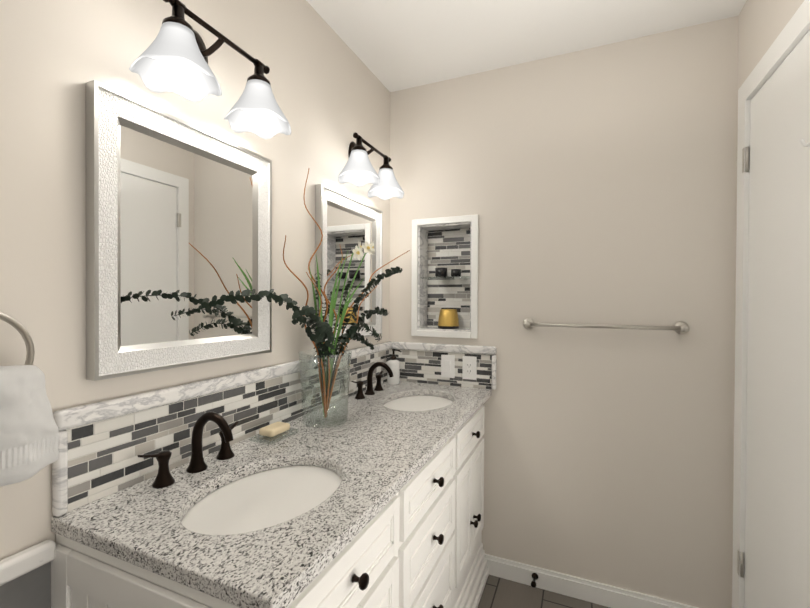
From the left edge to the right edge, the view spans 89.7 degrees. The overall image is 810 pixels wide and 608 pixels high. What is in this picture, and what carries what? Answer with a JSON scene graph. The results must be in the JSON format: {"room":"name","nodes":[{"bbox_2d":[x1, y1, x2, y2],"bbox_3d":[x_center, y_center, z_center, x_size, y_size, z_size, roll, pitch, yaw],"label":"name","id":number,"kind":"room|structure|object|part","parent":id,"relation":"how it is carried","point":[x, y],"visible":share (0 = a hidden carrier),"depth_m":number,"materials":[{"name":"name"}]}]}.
{"room":"bathroom","nodes":[
{"label":"bathroom","id":0,"kind":"room"},
{"bbox_2d":[0,0,389,559],"bbox_3d":[-0.845,0.096,0.567,0.100,2.440,3.589,0,1,23],"label":"wall","id":1,"kind":"structure","parent":0,"point":[331,92],"depth_m":0.89,"materials":[{"name":"white paint"}]},
{"bbox_2d":[0,562,50,607],"bbox_3d":[-1.099,0.910,-0.142,0.010,0.822,2.047,0,1,23],"label":"wainscot tile","id":2,"kind":"structure","parent":1,"relation":"attached to","point":[31,589],"depth_m":0.76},
{"bbox_2d":[0,539,55,585],"bbox_3d":[-1.089,0.480,-0.149,0.028,0.038,2.047,0,1,23],"label":"cap rail","id":3,"kind":"object","parent":1,"relation":"attached to","point":[20,563],"visible":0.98,"depth_m":0.74,"materials":[{"name":"wood"}]},
{"bbox_2d":[0,312,58,486],"bbox_3d":[-0.695,0.151,0.651,0.109,0.324,0.220,0,1,23],"label":"towel ring","id":4,"kind":"object","parent":1,"relation":"attached to","point":[29,435],"visible":1,"depth_m":0.68,"materials":[{"name":"white fabric"}]},
{"bbox_2d":[0,365,58,486],"bbox_3d":[-0.682,0.206,0.645,0.079,0.215,0.220,0,1,23],"label":"hanging towel","id":5,"kind":"object","parent":4,"relation":"hanging from","point":[29,432],"depth_m":0.68,"materials":[{"name":"white fabric"}]},
{"bbox_2d":[85,80,271,380],"bbox_3d":[-0.548,-0.152,1.082,0.030,0.618,0.522,0,1,23],"label":"mirror","id":6,"kind":"object","parent":1,"relation":"attached to","point":[178,221],"visible":0.98,"depth_m":1.00,"materials":[{"name":"silver metal"}]},
{"bbox_2d":[129,0,290,139],"bbox_3d":[-0.470,-0.612,1.042,0.197,0.222,0.422,0,1,23],"label":"sconce","id":7,"kind":"object","parent":1,"relation":"attached to","point":[174,55],"visible":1,"depth_m":0.98,"materials":[{"name":"white glass"}]},
{"bbox_2d":[52,222,496,516],"bbox_3d":[-0.098,0.005,1.437,0.576,0.818,1.656,0,1,23],"label":"backsplash","id":8,"kind":"structure","parent":1,"relation":"attached to","point":[102,445],"depth_m":1.20,"materials":[{"name":"tile"}]},
{"bbox_2d":[441,355,454,377],"bbox_3d":[0.214,0.313,2.047,0.070,0.114,0.013,0,1,23],"label":"light switch","id":9,"kind":"object","parent":8,"relation":"attached to","point":[447,361],"depth_m":2.04,"materials":[{"name":"white plastic"}]},
{"bbox_2d":[438,309,458,328],"bbox_3d":[0.227,0.077,2.126,0.110,0.100,0.110,0,1,23],"label":"pot","id":10,"kind":"object","parent":8,"relation":"on","point":[448,319],"visible":1,"depth_m":2.08,"materials":[{"name":"gold metal"}]},
{"bbox_2d":[462,356,476,379],"bbox_3d":[0.317,0.314,2.004,0.070,0.114,0.010,0,1,23],"label":"outlet","id":11,"kind":"object","parent":8,"relation":"attached to","point":[469,369],"depth_m":2.00,"materials":[{"name":"white plastic"}]},
{"bbox_2d":[315,184,382,342],"bbox_3d":[-0.231,-0.155,1.812,0.030,0.618,0.522,0,1,23],"label":"mirror","id":12,"kind":"object","parent":1,"relation":"attached to","point":[345,222],"visible":0.73,"depth_m":1.78,"materials":[{"name":"silver metal"}]},
{"bbox_2d":[338,132,404,199],"bbox_3d":[-0.144,-0.617,1.793,0.197,0.222,0.422,0,1,23],"label":"sconce","id":13,"kind":"object","parent":1,"relation":"attached to","point":[358,169],"visible":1,"depth_m":1.75,"materials":[{"name":"white glass"}]},
{"bbox_2d":[306,0,746,91],"bbox_3d":[-0.085,-1.168,0.283,1.700,0.100,3.889,0,1,23],"label":"ceiling","id":14,"kind":"structure","parent":0,"point":[395,45],"depth_m":1.66,"materials":[{"name":"white paint"}]},
{"bbox_2d":[477,575,609,607],"bbox_3d":[-0.098,1.372,0.305,1.700,0.100,3.889,0,1,23],"label":"floor","id":15,"kind":"structure","parent":0,"point":[498,592],"depth_m":1.81,"materials":[{"name":"brown tile"}]},
{"bbox_2d":[51,394,490,607],"bbox_3d":[-0.137,0.879,1.386,0.555,0.867,1.528,0,1,23],"label":"bathroom vanity","id":16,"kind":"object","parent":15,"relation":"on","point":[422,548],"depth_m":1.01,"materials":[{"name":"white painted wood"},{"name":"oil rubbed bronze"}]},
{"bbox_2d":[51,382,490,607],"bbox_3d":[-0.136,0.429,1.385,0.551,0.030,1.524,0,1,23],"label":"countertop","id":17,"kind":"structure","parent":16,"relation":"on","point":[387,447],"depth_m":0.84,"materials":[{"name":"grey stone"}]},
{"bbox_2d":[138,412,238,489],"bbox_3d":[-0.479,0.341,1.004,0.143,0.150,0.285,0,1,23],"label":"faucet","id":18,"kind":"object","parent":17,"relation":"on","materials":[{"name":"black metal"}]},
{"bbox_2d":[151,454,358,549],"bbox_3d":[-0.309,0.509,0.932,0.358,0.148,0.454,0,1,23],"label":"sink","id":19,"kind":"object","parent":17,"relation":"in","point":[257,503],"depth_m":0.93,"materials":[{"name":"white ceramic"}]},
{"bbox_2d":[249,422,298,444],"bbox_3d":[-0.405,0.395,1.267,0.085,0.036,0.130,0,1,23],"label":"soap dish","id":20,"kind":"object","parent":17,"relation":"on","point":[273,430],"visible":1,"depth_m":1.24,"materials":[{"name":"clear glass"}]},
{"bbox_2d":[201,169,409,427],"bbox_3d":[-0.214,-0.014,1.448,0.288,0.854,1.236,0,1,23],"label":"vase","id":21,"kind":"object","parent":17,"relation":"on","point":[323,330],"visible":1,"depth_m":1.40,"materials":[{"name":"clear glass"}]},
{"bbox_2d":[351,362,394,397],"bbox_3d":[-0.116,0.335,1.839,0.143,0.150,0.285,0,1,23],"label":"faucet","id":22,"kind":"object","parent":17,"relation":"on","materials":[{"name":"black metal"}]},
{"bbox_2d":[387,349,401,384],"bbox_3d":[-0.053,0.319,2.078,0.076,0.178,0.064,0,1,23],"label":"soap dispenser","id":23,"kind":"object","parent":17,"relation":"on","point":[393,363],"visible":1,"depth_m":2.06,"materials":[{"name":"white ceramic"}]},
{"bbox_2d":[375,390,458,413],"bbox_3d":[0.059,0.504,1.765,0.358,0.148,0.454,0,1,23],"label":"sink","id":24,"kind":"object","parent":17,"relation":"in","point":[423,401],"depth_m":1.83,"materials":[{"name":"white ceramic"}]},
{"bbox_2d":[389,16,737,607],"bbox_3d":[0.643,0.091,1.986,1.700,2.440,0.200,0,1,23],"label":"wall","id":25,"kind":"structure","parent":0,"point":[595,185],"depth_m":1.78,"materials":[{"name":"white paint"}]},
{"bbox_2d":[411,214,477,338],"bbox_3d":[0.195,-0.135,2.059,0.350,0.606,0.020,0,1,23],"label":"trim","id":26,"kind":"structure","parent":25,"relation":"attached to","point":[473,333],"depth_m":2.04,"materials":[{"name":"white paint"}]},
{"bbox_2d":[420,276,469,279],"bbox_3d":[0.224,-0.136,2.126,0.268,0.008,0.117,0,1,23],"label":"shelf","id":27,"kind":"object","parent":25,"relation":"attached to","point":[434,278],"visible":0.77,"depth_m":2.11,"materials":[{"name":"white"}]},
{"bbox_2d":[435,267,446,276],"bbox_3d":[0.190,-0.165,2.138,0.063,0.048,0.063,0,1,14],"label":"cup","id":28,"kind":"object","parent":27,"relation":"on","point":[441,272],"depth_m":2.11,"materials":[{"name":"black glass"}]},
{"bbox_2d":[451,269,460,276],"bbox_3d":[0.264,-0.159,2.106,0.051,0.038,0.051,0,1,14],"label":"cup","id":29,"kind":"object","parent":27,"relation":"on","point":[454,272],"depth_m":2.08,"materials":[{"name":"black glass"}]},
{"bbox_2d":[484,554,697,607],"bbox_3d":[0.834,1.270,1.793,0.978,0.088,0.014,0,1,23],"label":"baseboard","id":30,"kind":"structure","parent":25,"relation":"attached to","point":[606,595],"depth_m":1.81,"materials":[{"name":"white paint"}]},
{"bbox_2d":[531,573,537,587],"bbox_3d":[0.588,1.260,1.854,0.030,0.029,0.070,0,1,23],"label":"doorstop","id":31,"kind":"object","parent":30,"relation":"attached to","point":[535,578],"visible":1,"depth_m":1.86,"materials":[{"name":"black metal"}]},
{"bbox_2d":[523,318,688,333],"bbox_3d":[0.838,0.095,1.750,0.652,0.052,0.076,0,1,23],"label":"bar","id":32,"kind":"object","parent":25,"relation":"attached to","point":[680,327],"visible":1,"depth_m":1.71,"materials":[{"name":"silver metal"}]},
{"bbox_2d":[731,0,803,607],"bbox_3d":[0.622,0.108,-0.070,0.100,2.440,3.589,0,1,23],"label":"wall","id":33,"kind":"structure","parent":0,"point":[762,24],"depth_m":1.43,"materials":[{"name":"white paint"}]},
{"bbox_2d":[732,0,809,607],"bbox_3d":[1.130,0.256,1.116,0.112,2.130,0.908,0,1,23],"label":"door frame","id":34,"kind":"structure","parent":33,"relation":"attached to","point":[793,33],"depth_m":1.49,"materials":[{"name":"white paint"}]},
{"bbox_2d":[737,30,809,607],"bbox_3d":[1.079,0.289,1.149,0.107,2.046,0.776,0,1,23],"label":"door","id":35,"kind":"structure","parent":33,"relation":"in","point":[777,541],"depth_m":1.24,"materials":[{"name":"white paint"}]},
{"bbox_3d":[1.239,0.214,1.490,0.016,1.570,0.023,0,1,23],"label":"door hinge","id":36,"kind":"part","parent":35,"relation":"part of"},
{"bbox_2d":[800,139,809,146],"bbox_3d":[1.037,-0.439,1.043,0.040,0.071,0.022,0,1,23],"label":"hanger","id":37,"kind":"object","parent":35,"relation":"attached to","point":[803,143],"visible":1,"depth_m":1.04,"materials":[{"name":"white plastic"}]}
]}

